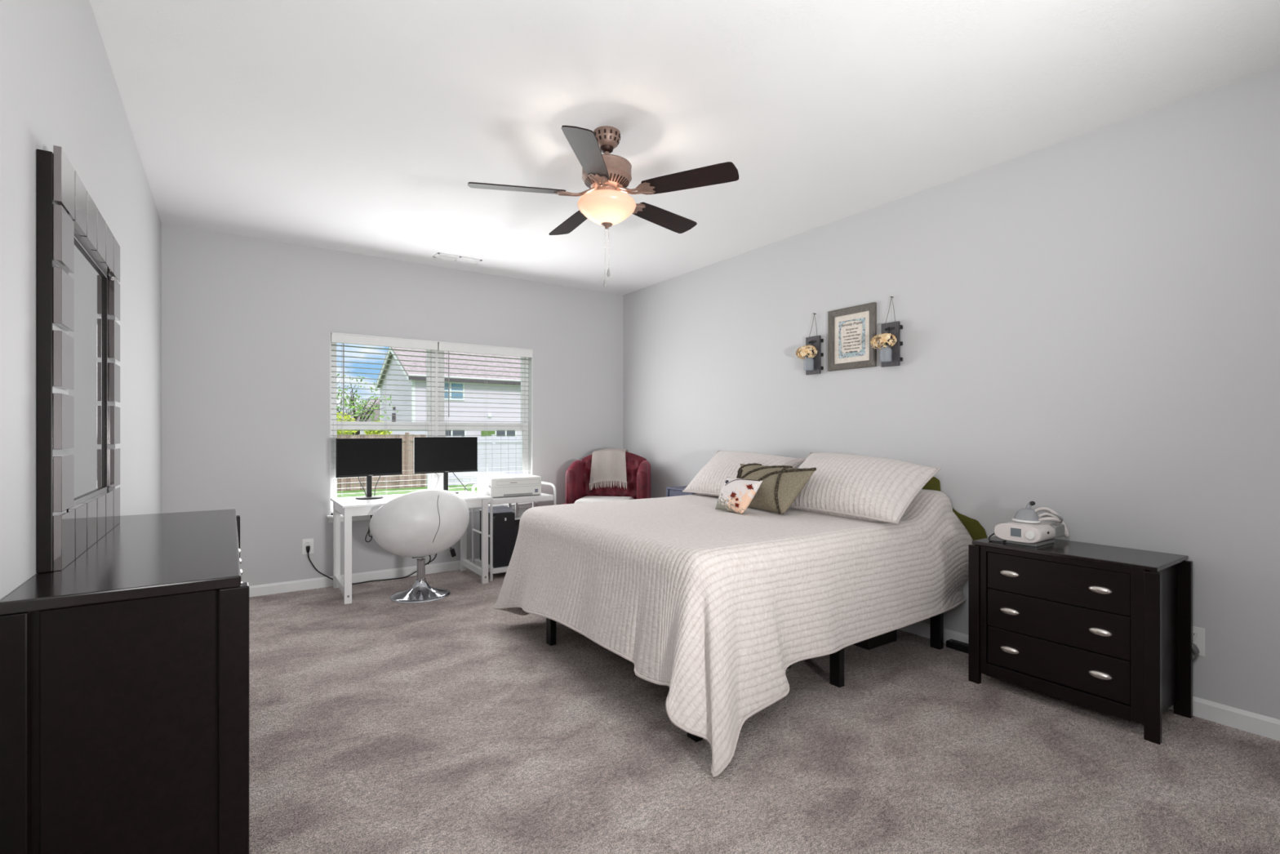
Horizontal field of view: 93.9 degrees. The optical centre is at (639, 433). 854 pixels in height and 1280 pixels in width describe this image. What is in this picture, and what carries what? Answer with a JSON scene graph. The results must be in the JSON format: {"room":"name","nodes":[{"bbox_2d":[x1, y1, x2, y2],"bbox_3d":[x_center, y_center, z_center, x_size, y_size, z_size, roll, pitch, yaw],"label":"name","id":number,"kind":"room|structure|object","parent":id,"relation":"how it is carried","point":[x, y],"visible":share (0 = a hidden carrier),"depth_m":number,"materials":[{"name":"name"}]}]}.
{"room":"bedroom","nodes":[
{"label":"bedroom","id":0,"kind":"room"},
{"bbox_2d":[0,0,161,600],"bbox_3d":[-1.434,-0.125,1.252,0.150,2.740,7.487,0,0,-34],"label":"wall","id":1,"kind":"structure","parent":0,"point":[59,87],"depth_m":1.68,"materials":[{"name":"paint"}]},
{"bbox_2d":[161,223,622,586],"bbox_3d":[-1.837,-0.125,5.426,3.913,2.740,0.150,0,0,-34],"label":"wall","id":2,"kind":"structure","parent":0,"point":[247,322],"depth_m":4.76,"materials":[{"name":"paint"}]},
{"bbox_2d":[302,537,314,554],"bbox_3d":[-2.649,0.903,4.770,0.082,0.124,0.010,0,0,-34],"label":"wall outlet","id":3,"kind":"object","parent":2,"relation":"attached to","point":[305,542],"visible":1,"depth_m":4.77,"materials":[{"name":"white plastic"}]},
{"bbox_2d":[248,558,479,596],"bbox_3d":[-1.790,1.204,5.358,3.913,0.082,0.014,0,0,-34],"label":"baseboard","id":4,"kind":"structure","parent":2,"relation":"attached to","point":[320,582],"depth_m":4.96,"materials":[{"name":"white wood"}]},
{"bbox_2d":[330,334,434,513],"bbox_3d":[-2.231,-0.078,5.204,0.854,1.490,0.060,0,0,-34],"label":"window","id":5,"kind":"structure","parent":2,"relation":"in","point":[365,424],"depth_m":5.12,"materials":[{"name":"white plastic"}]},
{"bbox_2d":[331,332,438,513],"bbox_3d":[-2.176,-0.083,5.128,0.852,1.476,0.078,0,0,-34],"label":"blind","id":6,"kind":"object","parent":5,"relation":"attached to","point":[336,337],"visible":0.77,"depth_m":5.11,"materials":[{"name":"white plastic"}]},
{"bbox_2d":[329,332,532,515],"bbox_3d":[-1.817,-0.078,5.409,1.780,1.490,0.100,0,0,-34],"label":"trim","id":7,"kind":"structure","parent":2,"relation":"attached to","point":[530,362],"depth_m":5.89,"materials":[{"name":"white paint"}]},
{"bbox_2d":[326,501,537,522],"bbox_3d":[-1.799,0.697,5.400,1.850,0.060,0.135,0,0,-34],"label":"trim","id":8,"kind":"structure","parent":2,"relation":"attached to","point":[526,504],"depth_m":5.51,"materials":[{"name":"white wood"}]},
{"bbox_2d":[434,343,439,488],"bbox_3d":[-1.862,-0.078,5.457,0.040,1.490,0.060,0,0,-34],"label":"trim","id":9,"kind":"structure","parent":2,"relation":"attached to","point":[436,354],"depth_m":5.43,"materials":[{"name":"white plastic"}]},
{"bbox_2d":[439,350,528,489],"bbox_3d":[-1.486,-0.078,5.715,0.874,1.490,0.060,0,0,-34],"label":"window","id":10,"kind":"structure","parent":2,"relation":"in","point":[478,426],"depth_m":5.76,"materials":[{"name":"white plastic"}]},
{"bbox_2d":[437,341,532,488],"bbox_3d":[-1.446,-0.083,5.630,0.902,1.476,0.078,0,0,-34],"label":"blind","id":11,"kind":"object","parent":10,"relation":"attached to","point":[442,346],"visible":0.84,"depth_m":5.62,"materials":[{"name":"white plastic"}]},
{"bbox_2d":[89,0,1279,295],"bbox_3d":[0.255,-1.570,2.381,4.313,0.150,7.537,0,0,-34],"label":"ceiling","id":12,"kind":"structure","parent":0,"point":[357,126],"depth_m":2.67,"materials":[{"name":"white paint"}]},
{"bbox_2d":[432,252,482,264],"bbox_3d":[-1.555,-1.492,5.107,0.380,0.007,0.140,0,0,-34],"label":"ceiling vent","id":13,"kind":"object","parent":12,"relation":"in","point":[442,255],"visible":1,"depth_m":5.09,"materials":[{"name":"white metal"}]},
{"bbox_2d":[467,125,738,288],"bbox_3d":[-0.172,-1.109,3.011,1.282,0.773,1.261,0,0,-34],"label":"ceiling fan","id":14,"kind":"object","parent":12,"relation":"hanging from","point":[607,176],"visible":1,"depth_m":2.87,"materials":[{"name":"brown metal"}]},
{"bbox_2d":[248,568,1279,853],"bbox_3d":[0.292,1.305,2.328,4.313,0.120,7.407,0,0,-34],"label":"floor","id":15,"kind":"structure","parent":0,"point":[451,724],"depth_m":2.33,"materials":[{"name":"carpet"}]},
{"bbox_2d":[0,508,248,853],"bbox_3d":[-1.593,0.797,2.006,0.438,0.895,1.574,0,0,-34],"label":"dresser","id":16,"kind":"object","parent":15,"relation":"on","point":[124,668],"visible":0.99,"depth_m":1.38,"materials":[{"name":"brown wood"}]},
{"bbox_2d":[36,145,119,573],"bbox_3d":[-1.772,-0.190,1.919,0.045,1.080,1.008,0,0,-34],"label":"dresser mirror","id":17,"kind":"object","parent":16,"relation":"on","point":[78,254],"visible":1,"depth_m":1.63,"materials":[{"name":"brown wood"}]},
{"bbox_2d":[306,545,437,584],"bbox_3d":[-2.218,1.071,5.026,1.033,0.348,0.045,0,0,-34],"label":"power cable","id":18,"kind":"object","parent":15,"relation":"on","point":[308,548],"visible":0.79,"depth_m":4.93,"materials":[{"name":"black plastic"}]},
{"bbox_2d":[330,490,491,604],"bbox_3d":[-1.864,0.884,4.883,1.113,0.722,0.630,0,0,-34],"label":"desk","id":19,"kind":"object","parent":15,"relation":"on","point":[348,507],"visible":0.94,"depth_m":4.80,"materials":[{"name":"white wood"}]},
{"bbox_2d":[364,515,373,542],"bbox_3d":[-2.143,0.740,4.854,0.029,0.278,0.165,0,0,45],"label":"cable bundle","id":20,"kind":"object","parent":19,"relation":"hanging from","point":[368,531],"visible":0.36,"depth_m":4.81,"materials":[{"name":"black plastic"}]},
{"bbox_2d":[336,437,402,499],"bbox_3d":[-2.177,0.281,4.813,0.210,0.482,0.525,0,0,42],"label":"monitor","id":21,"kind":"object","parent":19,"relation":"on","point":[367,458],"visible":1,"depth_m":4.80,"materials":[{"name":"black plastic"}]},
{"bbox_2d":[413,436,477,493],"bbox_3d":[-1.686,0.277,5.193,0.553,0.490,0.216,0,0,-37],"label":"monitor","id":22,"kind":"object","parent":19,"relation":"on","point":[445,455],"visible":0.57,"depth_m":5.17,"materials":[{"name":"black plastic"}]},
{"bbox_2d":[449,546,456,556],"bbox_3d":[-1.696,1.004,5.251,0.158,0.179,0.030,0,0,-34],"label":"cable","id":23,"kind":"object","parent":19,"relation":"hanging from","point":[452,551],"visible":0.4,"depth_m":5.27,"materials":[{"name":"black plastic"}]},
{"bbox_2d":[368,488,469,603],"bbox_3d":[-1.660,0.831,4.557,0.744,0.827,0.516,0,0,-34],"label":"swivel chair","id":24,"kind":"object","parent":15,"relation":"on","point":[421,523],"visible":1,"depth_m":4.38,"materials":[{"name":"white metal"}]},
{"bbox_2d":[471,481,556,581],"bbox_3d":[-1.140,0.849,5.404,0.616,0.792,0.485,0,0,-34],"label":"cart","id":25,"kind":"object","parent":15,"relation":"on","point":[542,497],"visible":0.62,"depth_m":5.20,"materials":[{"name":"white metal"}]},
{"bbox_2d":[474,559,508,573],"bbox_3d":[-1.141,1.170,5.404,0.570,0.040,0.460,0,0,-34],"label":"shelf","id":26,"kind":"object","parent":25,"relation":"attached to","point":[491,570],"depth_m":5.11,"materials":[{"name":"white wood"}]},
{"bbox_2d":[480,509,515,568],"bbox_3d":[-1.270,0.920,5.303,0.188,0.460,0.361,0,0,-34],"label":"desktop computer","id":27,"kind":"object","parent":25,"relation":"on","point":[504,523],"visible":0.79,"depth_m":5.16,"materials":[{"name":"black plastic"}]},
{"bbox_2d":[488,505,512,513],"bbox_3d":[-1.258,0.672,5.279,0.191,0.032,0.261,0,0,-34],"label":"paper stack","id":28,"kind":"object","parent":27,"relation":"on","point":[500,508],"visible":0.7,"depth_m":5.21,"materials":[{"name":"white paper"}]},
{"bbox_2d":[477,473,541,497],"bbox_3d":[-1.182,0.469,5.393,0.470,0.176,0.371,0,0,-34],"label":"printer","id":29,"kind":"object","parent":25,"relation":"on","point":[502,485],"visible":0.88,"depth_m":5.25,"materials":[{"name":"plastic"}]},
{"bbox_2d":[485,473,531,477],"bbox_3d":[-1.188,0.383,5.402,0.350,0.004,0.230,0,0,-34],"label":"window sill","id":30,"kind":"structure","parent":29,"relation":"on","point":[501,475],"depth_m":5.37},
{"bbox_2d":[515,516,520,542],"bbox_3d":[-1.131,0.962,5.452,0.130,0.374,0.172,0,0,-34],"label":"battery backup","id":31,"kind":"object","parent":25,"relation":"on","point":[517,518],"visible":0.1,"depth_m":5.37,"materials":[{"name":"black plastic"}]},
{"bbox_2d":[488,493,553,504],"bbox_3d":[-1.141,0.581,5.404,0.570,0.048,0.460,0,0,-34],"label":"shelf","id":32,"kind":"object","parent":25,"relation":"attached to","point":[542,497],"depth_m":5.21,"materials":[{"name":"white wood"}]},
{"bbox_2d":[562,451,650,504],"bbox_3d":[-0.319,0.709,5.725,0.836,1.072,0.713,0,0,9],"label":"armchair","id":33,"kind":"object","parent":15,"relation":"on","point":[637,468],"visible":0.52,"depth_m":5.88,"materials":[{"name":"red fabric"}]},
{"bbox_2d":[573,495,634,503],"bbox_3d":[-0.328,0.690,5.629,0.520,0.160,0.420,0,0,9],"label":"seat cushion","id":34,"kind":"object","parent":33,"relation":"on","point":[587,499],"visible":0.3,"depth_m":5.52,"materials":[{"name":"white fabric"}]},
{"bbox_2d":[589,448,628,489],"bbox_3d":[-0.300,0.358,5.989,0.381,0.414,0.227,0,0,9],"label":"throw blanket","id":35,"kind":"object","parent":33,"relation":"on","point":[607,464],"visible":0.98,"depth_m":5.91,"materials":[{"name":"beige fabric"}]},
{"bbox_2d":[665,485,696,497],"bbox_3d":[0.473,0.858,5.157,0.360,0.775,0.365,0,0,-34],"label":"side table","id":36,"kind":"object","parent":15,"relation":"on","point":[671,491],"visible":0.13,"depth_m":5.13,"materials":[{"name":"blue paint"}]},
{"bbox_2d":[546,612,943,742],"bbox_3d":[0.508,1.038,3.676,1.920,0.415,1.775,0,0,-34],"label":"frame","id":37,"kind":"object","parent":15,"relation":"on","point":[837,659],"visible":0.16,"depth_m":3.44,"materials":[{"name":"metal"}]},
{"bbox_2d":[493,488,973,777],"bbox_3d":[0.464,0.790,3.607,2.160,0.895,2.203,0,0,-34],"label":"bedspread","id":38,"kind":"object","parent":37,"relation":"on","point":[709,605],"visible":0.95,"depth_m":2.78,"materials":[{"name":"fabric"}]},
{"bbox_2d":[715,476,762,513],"bbox_3d":[0.580,0.375,3.652,0.168,0.193,0.352,0,0,-29],"label":"throw cushion","id":39,"kind":"object","parent":38,"relation":"on","point":[735,495],"visible":1,"depth_m":3.56,"materials":[{"name":"white fabric"}]},
{"bbox_2d":[729,490,736,498],"bbox_3d":[0.557,0.368,3.567,0.025,0.045,0.054,0,0,-24],"label":"print","id":40,"kind":"object","parent":39,"relation":"attached to","point":[732,493],"depth_m":3.57,"materials":[{"name":"red fabric"}]},
{"bbox_2d":[724,479,759,485],"bbox_3d":[0.622,0.302,3.628,0.247,0.048,0.015,0,0,42],"label":"print","id":41,"kind":"object","parent":39,"relation":"attached to","point":[730,482],"depth_m":3.60},
{"bbox_2d":[746,484,753,489],"bbox_3d":[0.650,0.318,3.536,0.053,0.037,0.021,0,0,23],"label":"print","id":42,"kind":"object","parent":39,"relation":"attached to","point":[748,486],"depth_m":3.54,"materials":[{"name":"red fabric"}]},
{"bbox_2d":[682,449,805,496],"bbox_3d":[0.731,0.306,4.445,0.452,0.335,0.909,0,0,-34],"label":"pillow sham","id":43,"kind":"object","parent":38,"relation":"on","point":[711,478],"visible":0.53,"depth_m":4.41,"materials":[{"name":"fabric"}]},
{"bbox_2d":[736,462,816,514],"bbox_3d":[0.784,0.335,3.756,0.228,0.276,0.718,0,0,-29],"label":"throw cushion","id":44,"kind":"object","parent":38,"relation":"on","point":[780,485],"visible":0.76,"depth_m":3.57,"materials":[{"name":"beige fabric"}]},
{"bbox_2d":[789,452,941,524],"bbox_3d":[1.244,0.311,3.584,0.521,0.367,0.979,0,0,-34],"label":"pillow sham","id":45,"kind":"object","parent":38,"relation":"on","point":[849,486],"visible":0.91,"depth_m":3.36,"materials":[{"name":"fabric"}]},
{"bbox_2d":[922,476,987,545],"bbox_3d":[1.819,0.505,3.550,0.009,0.486,0.492,0,0,-34],"label":"sheet","id":46,"kind":"object","parent":37,"relation":"on","point":[974,527],"visible":0.23,"depth_m":3.44,"materials":[{"name":"green fabric"}]},
{"bbox_2d":[853,629,897,649],"bbox_3d":[1.294,1.132,3.697,0.296,0.224,0.486,0,0,-34],"label":"storage box","id":47,"kind":"object","parent":15,"relation":"on","point":[890,637],"visible":0.12,"depth_m":3.48,"materials":[{"name":"black plastic"}]},
{"bbox_2d":[946,638,968,653],"bbox_3d":[1.891,1.214,3.366,0.060,0.062,0.313,0,0,-34],"label":"power strip","id":48,"kind":"object","parent":15,"relation":"on","point":[962,646],"visible":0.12,"depth_m":3.43,"materials":[{"name":"black plastic"}]},
{"bbox_2d":[951,640,968,645],"bbox_3d":[1.868,1.204,3.400,0.034,0.003,0.170,0,0,-34],"label":"socket","id":49,"kind":"object","parent":48,"relation":"attached to","point":[954,642],"depth_m":3.43,"materials":[{"name":"plastic"}]},
{"bbox_2d":[968,536,1192,744],"bbox_3d":[2.037,0.892,2.816,0.428,0.705,0.759,0,0,-34],"label":"chest","id":50,"kind":"object","parent":15,"relation":"on","point":[1108,629],"visible":0.98,"depth_m":2.63,"materials":[{"name":"brown wood"}]},
{"bbox_2d":[988,506,1069,546],"bbox_3d":[1.946,0.460,2.992,0.368,0.160,0.248,0,0,-34],"label":"machine","id":51,"kind":"object","parent":50,"relation":"on","point":[1035,535],"visible":0.91,"depth_m":2.89,"materials":[{"name":"white plastic"}]},
{"bbox_2d":[1011,501,1063,523],"bbox_3d":[1.952,0.388,2.932,0.217,0.109,0.111,0,0,26],"label":"mask","id":52,"kind":"object","parent":51,"relation":"on","point":[1056,518],"visible":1,"depth_m":2.92,"materials":[{"name":"white plastic"}]},
{"bbox_2d":[622,65,1279,719],"bbox_3d":[1.915,-0.125,3.552,0.150,2.740,7.487,0,0,-34],"label":"wall","id":53,"kind":"structure","parent":0,"point":[1090,334],"depth_m":3.05,"materials":[{"name":"paint"}]},
{"bbox_2d":[795,313,823,374],"bbox_3d":[1.213,-0.649,4.317,0.140,0.443,0.175,0,0,-34],"label":"wall sconce","id":54,"kind":"object","parent":53,"relation":"attached to","point":[811,351],"visible":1,"depth_m":4.30,"materials":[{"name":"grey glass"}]},
{"bbox_2d":[827,302,876,371],"bbox_3d":[1.442,-0.650,4.083,0.026,0.422,0.373,0,0,-34],"label":"framed print","id":55,"kind":"object","parent":53,"relation":"attached to","point":[851,330],"visible":1,"depth_m":4.08,"materials":[{"name":"beige paper"}]},
{"bbox_2d":[870,296,902,367],"bbox_3d":[1.561,-0.652,3.812,0.138,0.448,0.174,0,0,-34],"label":"wall sconce","id":56,"kind":"object","parent":53,"relation":"attached to","point":[891,343],"visible":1,"depth_m":3.79,"materials":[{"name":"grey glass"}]},
{"bbox_2d":[880,345,890,348],"bbox_3d":[1.561,-0.503,3.794,0.072,0.103,0.072,0,0,-34],"label":"jar","id":57,"kind":"object","parent":56,"relation":"on","point":[882,346],"depth_m":3.77,"materials":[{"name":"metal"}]},
{"bbox_2d":[897,621,1279,741],"bbox_3d":[1.847,1.204,3.506,0.014,0.082,7.187,0,0,-34],"label":"baseboard","id":58,"kind":"structure","parent":53,"relation":"attached to","point":[1238,718],"depth_m":2.55,"materials":[{"name":"white wood"}]},
{"bbox_2d":[1192,626,1204,656],"bbox_3d":[2.443,0.915,2.643,0.010,0.124,0.082,0,0,-34],"label":"wall outlet","id":59,"kind":"object","parent":53,"relation":"attached to","point":[1198,633],"visible":0.54,"depth_m":2.62,"materials":[{"name":"white plastic"}]},
{"bbox_2d":[1192,631,1197,638],"bbox_3d":[2.441,0.890,2.642,0.007,0.027,0.032,0,0,-34],"label":"socket","id":60,"kind":"object","parent":59,"relation":"attached to","point":[1194,633],"depth_m":2.63,"materials":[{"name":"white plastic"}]},
{"bbox_2d":[1191,643,1199,662],"bbox_3d":[2.367,1.080,2.729,0.030,0.323,0.288,0,0,-30],"label":"power cable","id":61,"kind":"object","parent":59,"relation":"attached to","point":[1195,650],"visible":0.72,"depth_m":2.61,"materials":[{"name":"grey plastic"}]},
{"label":"outside","id":62,"kind":"structure","parent":0,"visible":0},
{"bbox_2d":[337,473,477,497],"bbox_3d":[-16.503,1.895,41.681,100.000,0.059,75.000,0,0,-34],"label":"lawn","id":63,"kind":"structure","parent":62,"point":[460,487],"depth_m":19.75,"materials":[{"name":"green plant"}]},
{"bbox_2d":[336,411,359,438],"bbox_3d":[-11.987,0.508,23.323,1.660,2.774,1.728,0,0,26],"label":"shrub","id":64,"kind":"object","parent":63,"relation":"on","point":[339,431],"visible":0.23,"depth_m":23.40,"materials":[{"name":"green plant"}]},
{"bbox_2d":[342,397,380,436],"bbox_3d":[-21.805,-0.530,49.929,7.400,4.850,7.800,0,0,-34],"label":"house","id":65,"kind":"structure","parent":63,"relation":"on","point":[378,402],"depth_m":46.27,"materials":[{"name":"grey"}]},
{"bbox_2d":[336,375,398,435],"bbox_3d":[-14.287,-0.533,29.892,3.685,4.884,3.601,0,0,-34],"label":"tree","id":66,"kind":"object","parent":63,"relation":"on","point":[370,411],"visible":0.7,"depth_m":29.86,"materials":[{"name":"green plant"}]},
{"bbox_2d":[364,420,392,438],"bbox_3d":[-11.422,0.656,26.146,1.159,2.478,1.175,0,0,-34],"label":"shrub","id":67,"kind":"object","parent":63,"relation":"on","point":[371,432],"visible":0.38,"depth_m":25.96,"materials":[{"name":"green plant"}]},
{"bbox_2d":[337,432,426,491],"bbox_3d":[-9.831,0.935,19.598,5.510,1.920,0.120,0,0,-34],"label":"wooden fence","id":68,"kind":"object","parent":63,"relation":"on","point":[353,482],"visible":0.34,"depth_m":20.57,"materials":[{"name":"brown wood"}]},
{"bbox_2d":[360,429,427,474],"bbox_3d":[-11.078,0.830,27.604,3.400,2.130,0.130,0,0,-34],"label":"vinyl fence","id":69,"kind":"object","parent":63,"relation":"on","point":[362,431],"visible":0.14,"depth_m":27.83,"materials":[{"name":"white plastic"}]},
{"bbox_2d":[374,346,521,436],"bbox_3d":[-8.187,-1.835,42.451,18.020,7.460,9.550,0,0,-34],"label":"neighbor house","id":70,"kind":"structure","parent":63,"relation":"on","point":[408,415],"depth_m":36.56,"materials":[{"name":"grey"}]},
{"bbox_2d":[426,434,521,486],"bbox_3d":[-3.578,0.970,24.015,9.720,1.850,0.120,0,0,-34],"label":"vinyl fence","id":71,"kind":"object","parent":63,"relation":"on","point":[508,447],"visible":0.21,"depth_m":22.61,"materials":[{"name":"white plastic"}]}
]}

